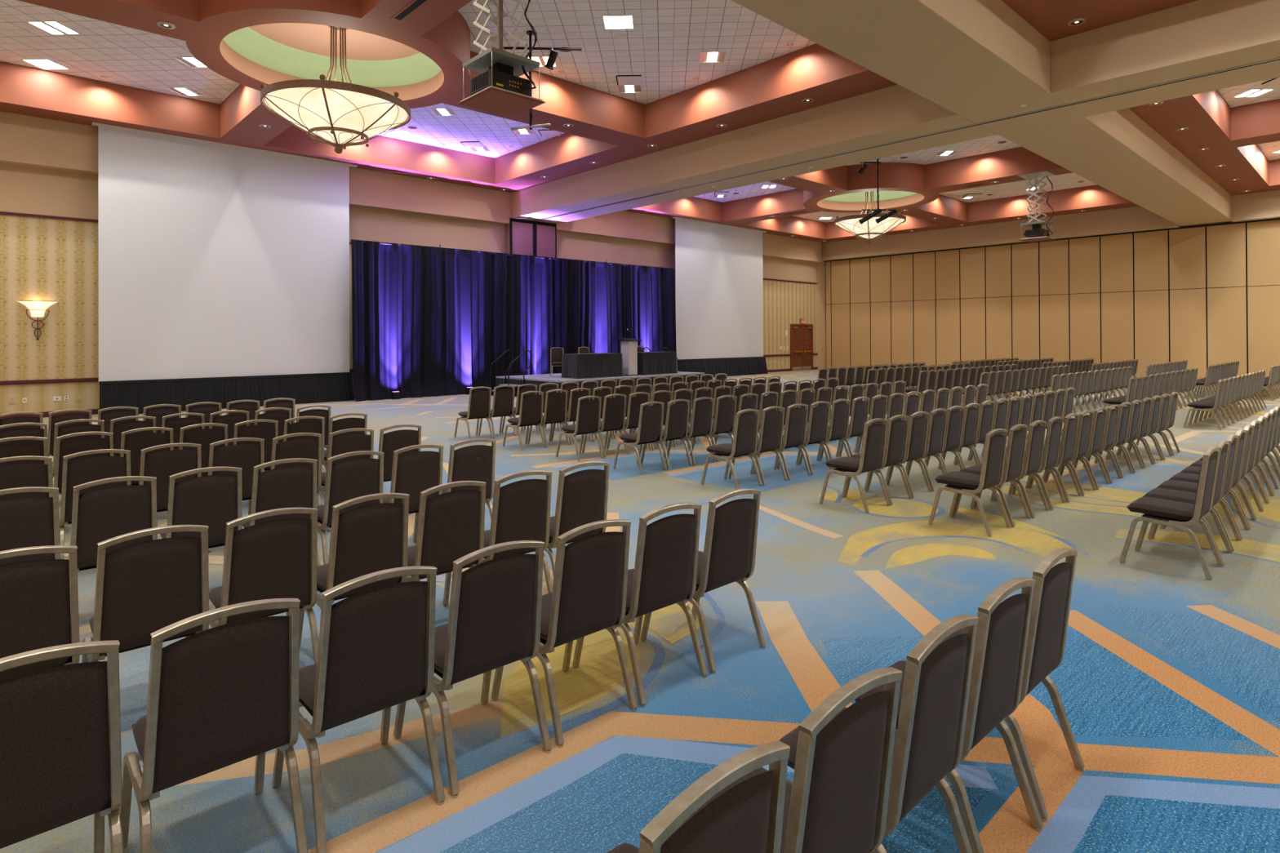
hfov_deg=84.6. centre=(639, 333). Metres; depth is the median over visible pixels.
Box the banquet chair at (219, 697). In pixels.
[120,598,308,852]
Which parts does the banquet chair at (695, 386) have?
frame, backrest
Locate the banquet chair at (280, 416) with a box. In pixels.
[253,407,291,443]
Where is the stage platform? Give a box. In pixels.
[495,371,704,394]
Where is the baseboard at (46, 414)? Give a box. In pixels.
[0,368,791,419]
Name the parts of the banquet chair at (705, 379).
backrest, frame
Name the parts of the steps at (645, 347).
handrail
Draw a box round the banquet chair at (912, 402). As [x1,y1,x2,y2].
[885,391,920,420]
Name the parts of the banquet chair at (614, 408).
leg, leg, leg, seat frame, frame, backrest, leg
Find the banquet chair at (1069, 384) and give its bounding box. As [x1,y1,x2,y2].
[1066,373,1075,413]
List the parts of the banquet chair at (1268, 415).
leg, backrest, frame, leg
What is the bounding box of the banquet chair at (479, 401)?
[453,386,493,439]
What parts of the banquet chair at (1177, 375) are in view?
frame, backrest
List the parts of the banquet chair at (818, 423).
leg, leg, leg, seat frame, frame, backrest, leg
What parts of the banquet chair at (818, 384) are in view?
frame, backrest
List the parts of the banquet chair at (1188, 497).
leg, seat, leg, backrest, frame, leg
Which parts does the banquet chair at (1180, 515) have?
leg, leg, seat, seat frame, leg, frame, backrest, leg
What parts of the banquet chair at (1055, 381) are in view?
backrest, frame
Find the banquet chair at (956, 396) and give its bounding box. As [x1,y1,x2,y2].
[933,386,963,414]
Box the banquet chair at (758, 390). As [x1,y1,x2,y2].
[749,382,766,410]
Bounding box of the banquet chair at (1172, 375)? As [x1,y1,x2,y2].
[1164,371,1177,409]
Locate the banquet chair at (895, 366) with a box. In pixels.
[888,363,896,377]
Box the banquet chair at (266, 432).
[233,419,278,471]
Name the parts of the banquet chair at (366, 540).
leg, leg, seat, seat frame, frame, backrest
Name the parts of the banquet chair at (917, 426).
leg, leg, leg, frame, backrest, leg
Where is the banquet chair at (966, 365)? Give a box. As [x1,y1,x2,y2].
[963,362,970,388]
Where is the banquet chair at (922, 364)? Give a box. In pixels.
[918,361,925,372]
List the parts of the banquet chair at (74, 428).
backrest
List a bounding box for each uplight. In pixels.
[391,391,400,399]
[466,386,473,394]
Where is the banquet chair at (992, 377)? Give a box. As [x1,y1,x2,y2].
[973,371,997,405]
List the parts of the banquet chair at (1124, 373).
frame, backrest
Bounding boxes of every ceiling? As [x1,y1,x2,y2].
[0,0,1279,222]
[219,22,444,100]
[817,191,924,210]
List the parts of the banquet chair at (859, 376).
frame, backrest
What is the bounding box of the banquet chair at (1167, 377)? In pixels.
[1162,372,1170,394]
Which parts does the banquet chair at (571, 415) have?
leg, leg, frame, backrest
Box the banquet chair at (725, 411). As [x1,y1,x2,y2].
[689,395,738,461]
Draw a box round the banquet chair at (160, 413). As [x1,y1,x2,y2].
[142,404,181,432]
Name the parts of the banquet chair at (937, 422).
leg, leg, leg, frame, backrest, leg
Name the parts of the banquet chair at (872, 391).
frame, backrest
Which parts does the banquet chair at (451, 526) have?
seat, seat frame, leg, backrest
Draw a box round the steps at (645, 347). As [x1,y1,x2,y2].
[644,346,679,371]
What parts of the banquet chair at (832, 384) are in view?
frame, backrest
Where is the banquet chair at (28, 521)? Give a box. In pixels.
[0,486,60,565]
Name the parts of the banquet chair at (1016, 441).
leg, seat, leg, leg, frame, backrest, leg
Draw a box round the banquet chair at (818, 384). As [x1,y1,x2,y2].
[811,378,826,406]
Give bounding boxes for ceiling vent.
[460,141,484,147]
[537,128,560,136]
[615,75,642,85]
[714,191,728,195]
[962,193,982,196]
[1261,77,1279,84]
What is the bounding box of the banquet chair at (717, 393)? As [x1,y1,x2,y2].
[712,386,732,439]
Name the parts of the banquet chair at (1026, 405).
backrest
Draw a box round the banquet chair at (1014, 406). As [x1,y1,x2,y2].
[970,395,1022,460]
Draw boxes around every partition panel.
[825,261,831,368]
[831,259,850,368]
[849,257,871,368]
[870,255,891,369]
[890,253,914,366]
[913,251,936,369]
[935,249,960,367]
[960,247,986,362]
[985,244,1012,360]
[1011,242,1039,361]
[1039,239,1070,363]
[1068,236,1101,364]
[1100,233,1134,377]
[1133,230,1169,378]
[1168,226,1207,379]
[1205,222,1248,376]
[1246,219,1279,377]
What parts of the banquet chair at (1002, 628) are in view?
seat, leg, frame, backrest, leg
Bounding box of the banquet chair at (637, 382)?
[635,377,651,388]
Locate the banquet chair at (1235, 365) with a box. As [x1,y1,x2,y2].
[1214,360,1237,388]
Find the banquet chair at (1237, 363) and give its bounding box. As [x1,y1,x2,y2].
[1235,360,1239,376]
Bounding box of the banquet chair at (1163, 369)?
[1161,362,1166,375]
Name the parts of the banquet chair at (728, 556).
leg, leg, seat, leg, seat frame, frame, backrest, leg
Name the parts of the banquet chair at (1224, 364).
backrest, frame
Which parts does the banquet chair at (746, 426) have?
leg, seat, leg, leg, seat frame, frame, backrest, leg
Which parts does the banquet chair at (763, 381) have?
backrest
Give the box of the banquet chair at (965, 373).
[945,367,969,399]
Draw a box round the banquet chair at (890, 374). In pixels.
[877,367,894,399]
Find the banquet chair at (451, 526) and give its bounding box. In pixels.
[404,480,486,606]
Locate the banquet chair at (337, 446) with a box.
[319,427,373,532]
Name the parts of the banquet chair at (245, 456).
backrest, frame, leg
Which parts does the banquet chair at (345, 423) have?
seat, backrest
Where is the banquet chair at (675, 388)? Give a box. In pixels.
[671,382,688,404]
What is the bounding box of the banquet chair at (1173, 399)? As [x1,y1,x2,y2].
[1128,391,1180,456]
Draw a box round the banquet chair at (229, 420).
[208,409,248,445]
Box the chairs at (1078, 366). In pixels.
[951,356,1137,394]
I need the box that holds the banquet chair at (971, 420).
[926,403,980,469]
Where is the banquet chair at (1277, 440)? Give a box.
[1269,404,1279,473]
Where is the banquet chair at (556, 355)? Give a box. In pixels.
[550,346,564,377]
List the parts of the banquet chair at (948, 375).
frame, backrest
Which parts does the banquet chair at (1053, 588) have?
seat, leg, backrest, frame, leg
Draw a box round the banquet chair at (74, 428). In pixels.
[52,418,104,487]
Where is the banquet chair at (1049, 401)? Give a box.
[1040,391,1055,444]
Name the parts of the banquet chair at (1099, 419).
leg, leg, leg, frame, backrest, leg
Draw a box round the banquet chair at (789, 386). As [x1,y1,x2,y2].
[782,380,797,430]
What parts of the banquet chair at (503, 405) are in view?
leg, leg, seat frame, leg, frame, backrest, leg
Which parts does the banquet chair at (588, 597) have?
leg, seat, leg, leg, seat frame, frame, backrest, leg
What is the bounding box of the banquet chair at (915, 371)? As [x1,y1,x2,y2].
[907,365,919,388]
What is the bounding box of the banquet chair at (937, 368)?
[924,364,942,393]
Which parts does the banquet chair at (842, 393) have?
frame, backrest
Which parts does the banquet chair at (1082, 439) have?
leg, leg, leg, frame, backrest, leg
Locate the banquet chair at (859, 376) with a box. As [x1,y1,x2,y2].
[841,365,864,395]
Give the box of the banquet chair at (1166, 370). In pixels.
[1164,362,1169,373]
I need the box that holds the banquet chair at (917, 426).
[866,411,931,498]
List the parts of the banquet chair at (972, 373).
backrest, frame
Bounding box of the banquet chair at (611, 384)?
[600,379,617,422]
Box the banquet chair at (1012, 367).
[1009,364,1017,395]
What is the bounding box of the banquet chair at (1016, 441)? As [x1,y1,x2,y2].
[952,424,1031,527]
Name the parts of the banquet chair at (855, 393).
backrest, frame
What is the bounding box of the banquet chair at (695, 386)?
[688,380,705,426]
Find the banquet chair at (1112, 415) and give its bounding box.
[1060,404,1121,484]
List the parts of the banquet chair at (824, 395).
backrest, frame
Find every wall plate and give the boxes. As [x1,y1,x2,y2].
[8,398,15,404]
[22,397,26,403]
[53,395,61,401]
[64,395,68,400]
[75,395,80,399]
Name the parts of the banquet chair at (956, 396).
backrest, frame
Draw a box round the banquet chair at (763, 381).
[752,376,766,387]
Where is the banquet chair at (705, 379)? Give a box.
[699,373,713,390]
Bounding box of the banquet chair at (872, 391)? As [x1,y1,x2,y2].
[863,382,878,413]
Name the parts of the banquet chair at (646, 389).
frame, backrest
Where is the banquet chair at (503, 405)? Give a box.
[478,385,516,438]
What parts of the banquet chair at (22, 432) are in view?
backrest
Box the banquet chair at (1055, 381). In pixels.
[1029,374,1060,397]
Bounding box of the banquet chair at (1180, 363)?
[1177,360,1182,373]
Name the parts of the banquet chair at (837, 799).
seat, frame, backrest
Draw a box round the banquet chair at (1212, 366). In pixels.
[1188,364,1214,395]
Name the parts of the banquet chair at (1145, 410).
leg, frame, backrest, leg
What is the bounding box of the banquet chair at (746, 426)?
[701,408,762,489]
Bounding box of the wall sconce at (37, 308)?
[17,300,57,340]
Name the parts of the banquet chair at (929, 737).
seat, leg, frame, backrest, leg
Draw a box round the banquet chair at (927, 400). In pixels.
[902,389,935,422]
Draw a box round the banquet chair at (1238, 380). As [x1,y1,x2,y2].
[1205,375,1242,421]
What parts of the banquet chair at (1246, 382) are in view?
frame, leg, backrest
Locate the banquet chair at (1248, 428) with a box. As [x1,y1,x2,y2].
[1180,424,1256,529]
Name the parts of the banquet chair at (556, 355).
seat, backrest, frame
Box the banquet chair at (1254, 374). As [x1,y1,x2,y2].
[1223,372,1257,413]
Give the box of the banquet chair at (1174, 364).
[1171,361,1175,373]
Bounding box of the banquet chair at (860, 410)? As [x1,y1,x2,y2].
[819,396,870,461]
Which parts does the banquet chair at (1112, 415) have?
leg, leg, frame, backrest, leg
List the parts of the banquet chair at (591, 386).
frame, backrest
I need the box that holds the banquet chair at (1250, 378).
[1219,373,1253,415]
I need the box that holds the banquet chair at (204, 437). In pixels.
[178,422,227,476]
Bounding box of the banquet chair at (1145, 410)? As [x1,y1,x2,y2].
[1097,397,1154,468]
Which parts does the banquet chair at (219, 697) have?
leg, seat, leg, seat frame, backrest, leg, leg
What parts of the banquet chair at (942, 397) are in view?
backrest, frame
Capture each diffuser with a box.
[31,22,62,34]
[45,22,76,33]
[175,88,196,95]
[182,57,206,66]
[390,131,413,136]
[436,108,449,115]
[475,146,484,151]
[518,128,528,133]
[531,57,542,66]
[542,57,555,66]
[625,84,634,92]
[706,52,717,62]
[941,151,952,155]
[1235,89,1258,97]
[1248,89,1270,96]
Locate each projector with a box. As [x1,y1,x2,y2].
[470,62,530,96]
[1023,223,1048,237]
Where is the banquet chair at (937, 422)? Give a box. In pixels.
[887,408,947,492]
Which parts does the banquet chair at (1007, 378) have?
frame, backrest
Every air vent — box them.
[390,0,429,22]
[782,210,807,215]
[964,182,986,186]
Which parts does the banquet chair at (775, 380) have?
backrest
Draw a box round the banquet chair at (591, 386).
[564,380,598,425]
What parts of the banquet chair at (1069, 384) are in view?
backrest, frame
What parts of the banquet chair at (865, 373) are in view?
backrest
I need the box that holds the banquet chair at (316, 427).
[283,416,324,472]
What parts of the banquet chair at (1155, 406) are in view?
leg, leg, frame, backrest, leg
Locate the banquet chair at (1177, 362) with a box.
[1174,360,1178,371]
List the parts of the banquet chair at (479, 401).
leg, leg, seat, seat frame, frame, leg, backrest, leg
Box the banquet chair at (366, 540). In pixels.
[299,493,409,647]
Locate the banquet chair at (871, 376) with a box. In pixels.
[853,368,876,392]
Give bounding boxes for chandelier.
[260,25,410,153]
[834,191,906,244]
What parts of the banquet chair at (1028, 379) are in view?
frame, backrest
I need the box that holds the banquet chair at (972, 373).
[953,366,977,391]
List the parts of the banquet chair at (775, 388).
frame, backrest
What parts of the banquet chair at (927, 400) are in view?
backrest, frame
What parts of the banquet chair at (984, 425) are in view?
leg, leg, frame, backrest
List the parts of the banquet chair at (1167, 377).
backrest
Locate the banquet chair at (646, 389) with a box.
[614,383,652,433]
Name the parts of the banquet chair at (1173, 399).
leg, frame, backrest, leg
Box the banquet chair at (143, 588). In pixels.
[81,524,208,662]
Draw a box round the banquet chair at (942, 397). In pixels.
[918,387,950,416]
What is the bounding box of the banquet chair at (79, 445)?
[53,431,113,494]
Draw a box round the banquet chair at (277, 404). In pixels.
[262,397,295,423]
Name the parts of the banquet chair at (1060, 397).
backrest, frame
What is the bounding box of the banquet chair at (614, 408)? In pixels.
[582,393,628,457]
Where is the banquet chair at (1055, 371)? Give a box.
[1033,365,1058,394]
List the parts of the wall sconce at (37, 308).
lamp shade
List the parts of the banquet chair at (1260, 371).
leg, backrest, frame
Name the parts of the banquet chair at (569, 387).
frame, backrest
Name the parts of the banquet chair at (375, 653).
leg, seat, leg, seat frame, frame, backrest, leg, leg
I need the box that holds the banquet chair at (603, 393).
[574,386,613,441]
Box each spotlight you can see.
[544,47,558,70]
[857,161,867,174]
[858,208,881,224]
[875,208,897,223]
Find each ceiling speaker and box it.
[407,126,417,128]
[443,119,452,121]
[613,33,626,39]
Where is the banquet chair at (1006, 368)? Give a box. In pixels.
[1004,364,1011,395]
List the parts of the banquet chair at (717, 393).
backrest, frame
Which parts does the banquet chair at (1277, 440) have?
leg, leg, frame, backrest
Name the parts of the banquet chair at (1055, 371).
frame, backrest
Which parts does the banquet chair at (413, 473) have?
seat, leg, backrest, frame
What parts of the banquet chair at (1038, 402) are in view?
frame, backrest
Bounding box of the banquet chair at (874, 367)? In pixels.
[872,364,880,378]
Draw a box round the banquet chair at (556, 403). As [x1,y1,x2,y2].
[527,389,569,447]
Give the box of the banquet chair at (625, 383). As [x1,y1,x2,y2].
[617,378,635,397]
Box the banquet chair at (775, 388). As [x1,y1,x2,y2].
[766,382,783,430]
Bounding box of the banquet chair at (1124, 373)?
[1100,366,1128,400]
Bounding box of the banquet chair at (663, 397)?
[631,390,674,449]
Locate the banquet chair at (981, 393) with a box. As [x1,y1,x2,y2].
[973,383,987,408]
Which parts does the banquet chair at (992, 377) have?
backrest, frame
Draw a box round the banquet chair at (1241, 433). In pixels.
[1164,429,1249,540]
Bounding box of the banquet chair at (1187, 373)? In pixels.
[1165,368,1190,406]
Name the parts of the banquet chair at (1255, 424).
seat, leg, backrest, frame, leg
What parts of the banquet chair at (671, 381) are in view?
frame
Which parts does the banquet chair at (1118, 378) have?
frame, backrest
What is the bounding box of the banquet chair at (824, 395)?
[806,386,834,440]
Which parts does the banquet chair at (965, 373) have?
frame, backrest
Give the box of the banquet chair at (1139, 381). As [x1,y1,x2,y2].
[1111,376,1142,408]
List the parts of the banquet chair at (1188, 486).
leg, seat, leg, frame, backrest, leg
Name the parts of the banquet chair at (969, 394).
backrest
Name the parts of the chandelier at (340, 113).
stem, stem, stem, lamp shade, stem, stem, stem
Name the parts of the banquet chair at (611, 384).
backrest, frame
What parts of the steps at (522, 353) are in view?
handrail, frame, handrail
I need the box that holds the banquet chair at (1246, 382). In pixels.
[1214,373,1249,417]
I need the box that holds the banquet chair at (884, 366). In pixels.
[880,364,888,378]
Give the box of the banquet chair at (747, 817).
[607,740,790,852]
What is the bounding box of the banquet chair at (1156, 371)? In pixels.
[1154,363,1159,376]
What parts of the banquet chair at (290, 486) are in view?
seat, backrest, frame, leg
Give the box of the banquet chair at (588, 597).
[491,519,637,748]
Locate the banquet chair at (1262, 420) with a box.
[1199,416,1268,511]
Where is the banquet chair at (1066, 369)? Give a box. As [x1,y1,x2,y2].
[1045,364,1069,391]
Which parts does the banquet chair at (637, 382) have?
backrest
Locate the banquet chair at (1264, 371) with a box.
[1234,369,1266,409]
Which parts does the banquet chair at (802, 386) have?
backrest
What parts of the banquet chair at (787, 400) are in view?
frame, backrest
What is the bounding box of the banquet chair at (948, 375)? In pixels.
[928,368,953,395]
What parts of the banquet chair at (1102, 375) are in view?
frame, backrest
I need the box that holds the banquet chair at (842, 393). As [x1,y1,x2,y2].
[828,385,848,440]
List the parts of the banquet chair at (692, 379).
backrest, frame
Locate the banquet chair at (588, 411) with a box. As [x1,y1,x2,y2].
[555,395,603,461]
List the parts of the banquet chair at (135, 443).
frame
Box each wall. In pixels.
[0,111,826,414]
[846,221,1232,369]
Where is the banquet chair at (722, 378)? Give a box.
[714,373,727,389]
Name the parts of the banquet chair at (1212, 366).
backrest, frame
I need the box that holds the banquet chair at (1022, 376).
[998,368,1026,403]
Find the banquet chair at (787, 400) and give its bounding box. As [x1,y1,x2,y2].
[757,390,797,432]
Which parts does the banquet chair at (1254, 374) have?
leg, frame, backrest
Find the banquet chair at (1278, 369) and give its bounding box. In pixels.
[1264,364,1279,397]
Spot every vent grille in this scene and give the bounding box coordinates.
[471,71,488,92]
[1026,229,1040,235]
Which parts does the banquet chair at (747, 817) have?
seat, backrest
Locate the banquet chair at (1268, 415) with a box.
[1211,413,1274,503]
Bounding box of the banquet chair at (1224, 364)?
[1200,363,1225,392]
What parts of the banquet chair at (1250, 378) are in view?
frame, leg, backrest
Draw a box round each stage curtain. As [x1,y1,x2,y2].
[350,239,445,401]
[442,247,536,395]
[533,255,609,382]
[608,262,676,378]
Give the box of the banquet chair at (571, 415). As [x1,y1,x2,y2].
[551,387,592,444]
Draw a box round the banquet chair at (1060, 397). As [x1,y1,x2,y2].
[1046,389,1066,436]
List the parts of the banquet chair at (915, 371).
backrest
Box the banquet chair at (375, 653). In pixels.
[271,565,444,852]
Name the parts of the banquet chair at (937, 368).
frame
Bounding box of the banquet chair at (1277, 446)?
[1273,440,1279,458]
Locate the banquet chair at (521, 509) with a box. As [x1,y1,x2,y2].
[481,470,552,593]
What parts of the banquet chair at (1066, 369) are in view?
backrest, frame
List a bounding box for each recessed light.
[21,58,69,69]
[26,20,80,35]
[156,21,175,29]
[165,86,204,96]
[173,56,207,67]
[258,124,271,128]
[388,130,414,137]
[429,107,457,115]
[469,146,490,151]
[512,128,534,133]
[527,55,557,66]
[563,123,573,127]
[602,14,634,29]
[617,84,641,93]
[647,144,657,146]
[697,51,726,62]
[713,195,727,197]
[716,123,727,127]
[760,184,777,188]
[801,97,813,102]
[818,217,831,219]
[934,150,959,155]
[960,195,977,199]
[1022,186,1043,190]
[1067,17,1085,26]
[1149,101,1163,105]
[1176,127,1189,130]
[1197,147,1209,151]
[1232,88,1274,97]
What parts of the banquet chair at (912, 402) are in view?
frame, backrest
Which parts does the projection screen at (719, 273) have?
ceiling slot trim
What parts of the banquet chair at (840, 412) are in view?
leg, leg, leg, frame, backrest, leg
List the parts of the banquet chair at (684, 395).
backrest, frame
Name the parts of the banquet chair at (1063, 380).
backrest, frame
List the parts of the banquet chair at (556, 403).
leg, leg, leg, seat frame, frame, backrest, leg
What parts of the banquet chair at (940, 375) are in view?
backrest, frame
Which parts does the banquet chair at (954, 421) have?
leg, leg, leg, frame, backrest, leg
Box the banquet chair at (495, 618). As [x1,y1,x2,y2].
[393,540,551,799]
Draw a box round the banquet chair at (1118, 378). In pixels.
[1094,367,1122,402]
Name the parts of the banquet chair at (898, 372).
backrest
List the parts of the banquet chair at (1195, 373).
frame, leg, backrest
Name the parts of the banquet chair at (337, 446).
seat, leg, frame, backrest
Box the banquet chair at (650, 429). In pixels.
[613,401,666,474]
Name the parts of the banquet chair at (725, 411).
leg, leg, frame, backrest, leg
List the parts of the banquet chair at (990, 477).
leg, leg, seat, seat frame, leg, frame, backrest, leg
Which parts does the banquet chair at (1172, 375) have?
backrest, frame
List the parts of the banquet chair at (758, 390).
backrest, frame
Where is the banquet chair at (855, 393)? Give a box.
[830,384,864,438]
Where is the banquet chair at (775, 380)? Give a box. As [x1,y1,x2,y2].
[766,375,780,391]
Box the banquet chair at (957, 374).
[934,368,962,402]
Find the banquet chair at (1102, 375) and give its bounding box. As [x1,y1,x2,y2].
[1076,368,1106,407]
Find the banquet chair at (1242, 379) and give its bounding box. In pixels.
[1209,374,1246,419]
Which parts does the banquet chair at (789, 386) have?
backrest, frame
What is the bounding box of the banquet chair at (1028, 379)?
[1006,368,1033,400]
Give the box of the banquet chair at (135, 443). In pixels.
[120,426,173,484]
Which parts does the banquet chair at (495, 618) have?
leg, seat, leg, seat frame, leg, frame, backrest, leg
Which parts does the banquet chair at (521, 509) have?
seat, seat frame, backrest, leg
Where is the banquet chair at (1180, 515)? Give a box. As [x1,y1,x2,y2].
[1119,447,1223,580]
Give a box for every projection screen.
[91,122,357,382]
[671,216,766,360]
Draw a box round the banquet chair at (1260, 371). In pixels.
[1230,370,1263,410]
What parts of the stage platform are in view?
deck panel, deck panel, deck panel, deck panel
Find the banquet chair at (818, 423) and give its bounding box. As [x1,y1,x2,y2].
[776,400,832,475]
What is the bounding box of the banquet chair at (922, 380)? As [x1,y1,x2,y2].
[904,370,928,407]
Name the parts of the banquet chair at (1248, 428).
seat, leg, frame, backrest, leg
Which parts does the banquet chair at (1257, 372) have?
frame, backrest, leg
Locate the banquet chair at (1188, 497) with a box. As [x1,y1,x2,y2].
[1139,440,1232,564]
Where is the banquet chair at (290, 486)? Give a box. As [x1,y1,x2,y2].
[242,457,319,566]
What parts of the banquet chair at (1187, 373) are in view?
frame, leg, backrest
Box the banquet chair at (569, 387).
[544,382,578,431]
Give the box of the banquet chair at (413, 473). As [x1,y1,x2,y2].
[382,444,444,542]
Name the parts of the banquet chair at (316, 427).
backrest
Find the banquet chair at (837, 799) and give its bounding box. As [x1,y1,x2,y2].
[682,666,902,852]
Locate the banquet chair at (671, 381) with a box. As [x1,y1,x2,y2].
[669,375,684,391]
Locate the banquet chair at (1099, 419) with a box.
[1044,407,1109,489]
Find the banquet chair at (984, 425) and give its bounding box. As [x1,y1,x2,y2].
[943,400,995,465]
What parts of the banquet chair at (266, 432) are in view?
frame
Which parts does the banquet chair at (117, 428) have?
frame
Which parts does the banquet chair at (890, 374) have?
frame, backrest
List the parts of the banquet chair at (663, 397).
backrest, frame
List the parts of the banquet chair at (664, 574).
leg, seat, leg, leg, seat frame, frame, backrest, leg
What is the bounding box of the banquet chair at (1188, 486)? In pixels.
[1152,434,1241,551]
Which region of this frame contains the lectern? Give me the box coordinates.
[615,337,642,375]
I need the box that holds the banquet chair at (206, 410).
[185,401,221,428]
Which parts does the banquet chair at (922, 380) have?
seat, frame, backrest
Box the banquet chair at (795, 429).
[753,403,810,480]
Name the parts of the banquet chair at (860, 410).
leg, leg, leg, frame, backrest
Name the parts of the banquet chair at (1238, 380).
leg, frame, leg, backrest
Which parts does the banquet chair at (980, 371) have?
backrest, frame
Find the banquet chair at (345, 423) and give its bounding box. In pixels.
[322,413,367,471]
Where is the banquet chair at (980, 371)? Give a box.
[960,366,984,390]
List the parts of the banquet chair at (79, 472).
leg, seat frame, backrest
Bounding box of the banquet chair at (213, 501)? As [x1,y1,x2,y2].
[160,466,242,558]
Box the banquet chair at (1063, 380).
[1047,373,1067,395]
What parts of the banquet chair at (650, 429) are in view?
leg, seat, leg, seat frame, leg, frame, backrest, leg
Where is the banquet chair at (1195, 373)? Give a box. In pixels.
[1187,367,1198,401]
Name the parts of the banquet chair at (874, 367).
backrest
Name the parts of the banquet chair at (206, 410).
frame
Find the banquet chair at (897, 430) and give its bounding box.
[844,414,911,506]
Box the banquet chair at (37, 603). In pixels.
[0,545,79,679]
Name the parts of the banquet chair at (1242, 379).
frame, leg, backrest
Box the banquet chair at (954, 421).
[906,405,964,477]
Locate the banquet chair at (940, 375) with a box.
[920,368,945,397]
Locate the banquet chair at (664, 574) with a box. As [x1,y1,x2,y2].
[572,502,707,707]
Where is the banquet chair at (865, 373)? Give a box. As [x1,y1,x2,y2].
[861,364,872,384]
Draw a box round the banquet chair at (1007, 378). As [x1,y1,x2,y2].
[989,369,1012,404]
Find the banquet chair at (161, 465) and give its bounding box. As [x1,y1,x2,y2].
[138,443,201,512]
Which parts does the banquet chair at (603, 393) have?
backrest, frame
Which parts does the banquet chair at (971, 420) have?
leg, leg, frame, backrest, leg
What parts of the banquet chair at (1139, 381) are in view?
seat, backrest, frame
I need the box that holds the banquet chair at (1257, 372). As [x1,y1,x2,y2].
[1229,371,1260,412]
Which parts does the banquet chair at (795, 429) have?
leg, leg, leg, seat frame, frame, backrest, leg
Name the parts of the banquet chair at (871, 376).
frame, backrest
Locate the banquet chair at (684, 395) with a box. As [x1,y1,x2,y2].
[672,388,693,446]
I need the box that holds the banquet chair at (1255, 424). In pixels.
[1189,420,1262,519]
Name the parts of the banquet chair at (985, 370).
backrest, frame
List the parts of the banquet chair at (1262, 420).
leg, backrest, leg, frame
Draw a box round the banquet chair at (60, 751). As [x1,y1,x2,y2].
[0,640,124,852]
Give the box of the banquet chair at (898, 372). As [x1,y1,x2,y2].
[892,366,903,390]
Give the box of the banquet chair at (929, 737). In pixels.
[778,614,978,852]
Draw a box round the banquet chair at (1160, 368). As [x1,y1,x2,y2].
[1157,363,1162,376]
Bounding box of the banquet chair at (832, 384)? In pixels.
[825,377,839,404]
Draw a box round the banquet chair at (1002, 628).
[854,577,1043,852]
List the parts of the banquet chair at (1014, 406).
backrest, frame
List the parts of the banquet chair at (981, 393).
backrest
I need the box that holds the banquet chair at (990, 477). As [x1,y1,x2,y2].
[928,428,1011,537]
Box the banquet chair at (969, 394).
[961,385,975,408]
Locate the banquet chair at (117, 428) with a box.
[110,415,155,456]
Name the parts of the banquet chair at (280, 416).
frame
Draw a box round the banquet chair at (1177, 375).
[1155,370,1182,409]
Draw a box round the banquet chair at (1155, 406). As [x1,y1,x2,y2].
[1108,395,1163,463]
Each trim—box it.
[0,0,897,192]
[0,211,817,284]
[0,354,791,385]
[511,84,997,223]
[531,57,1279,221]
[624,146,1139,242]
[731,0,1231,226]
[821,205,1180,261]
[824,217,1279,262]
[1001,0,1196,41]
[1050,0,1279,116]
[1128,89,1279,195]
[1231,190,1279,222]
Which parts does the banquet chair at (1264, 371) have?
frame, backrest, leg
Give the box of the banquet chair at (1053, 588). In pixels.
[936,547,1084,822]
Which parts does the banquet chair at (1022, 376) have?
backrest, frame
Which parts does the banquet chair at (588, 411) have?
leg, leg, seat, seat frame, leg, frame, backrest, leg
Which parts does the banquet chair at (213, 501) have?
seat, backrest, seat frame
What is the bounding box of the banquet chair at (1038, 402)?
[1026,392,1044,446]
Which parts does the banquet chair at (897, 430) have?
leg, seat, leg, leg, frame, backrest, leg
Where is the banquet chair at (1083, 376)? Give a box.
[1075,371,1088,411]
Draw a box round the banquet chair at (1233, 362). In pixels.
[1212,361,1235,389]
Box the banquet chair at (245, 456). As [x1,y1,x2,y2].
[208,437,264,552]
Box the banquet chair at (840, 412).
[799,399,850,469]
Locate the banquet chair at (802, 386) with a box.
[795,379,812,408]
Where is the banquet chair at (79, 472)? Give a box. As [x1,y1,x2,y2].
[59,448,131,559]
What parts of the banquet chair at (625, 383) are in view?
backrest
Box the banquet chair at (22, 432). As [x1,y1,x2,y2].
[0,422,48,457]
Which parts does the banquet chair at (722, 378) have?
backrest, frame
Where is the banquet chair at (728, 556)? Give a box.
[640,488,765,674]
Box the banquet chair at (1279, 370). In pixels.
[1264,369,1279,391]
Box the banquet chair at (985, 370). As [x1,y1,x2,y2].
[967,365,991,397]
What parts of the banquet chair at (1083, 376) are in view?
frame, backrest, leg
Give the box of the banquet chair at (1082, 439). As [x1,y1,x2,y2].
[1028,409,1096,496]
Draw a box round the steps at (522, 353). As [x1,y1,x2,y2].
[489,349,531,396]
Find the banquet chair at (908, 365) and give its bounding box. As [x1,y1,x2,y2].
[903,362,911,388]
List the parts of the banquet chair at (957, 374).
frame, backrest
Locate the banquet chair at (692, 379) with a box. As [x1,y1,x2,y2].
[684,374,698,392]
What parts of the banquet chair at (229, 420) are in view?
frame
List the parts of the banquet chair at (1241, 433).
seat, leg, frame, backrest, leg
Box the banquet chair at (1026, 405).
[1017,394,1033,439]
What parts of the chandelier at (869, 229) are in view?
lamp shade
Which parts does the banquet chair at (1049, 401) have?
backrest, frame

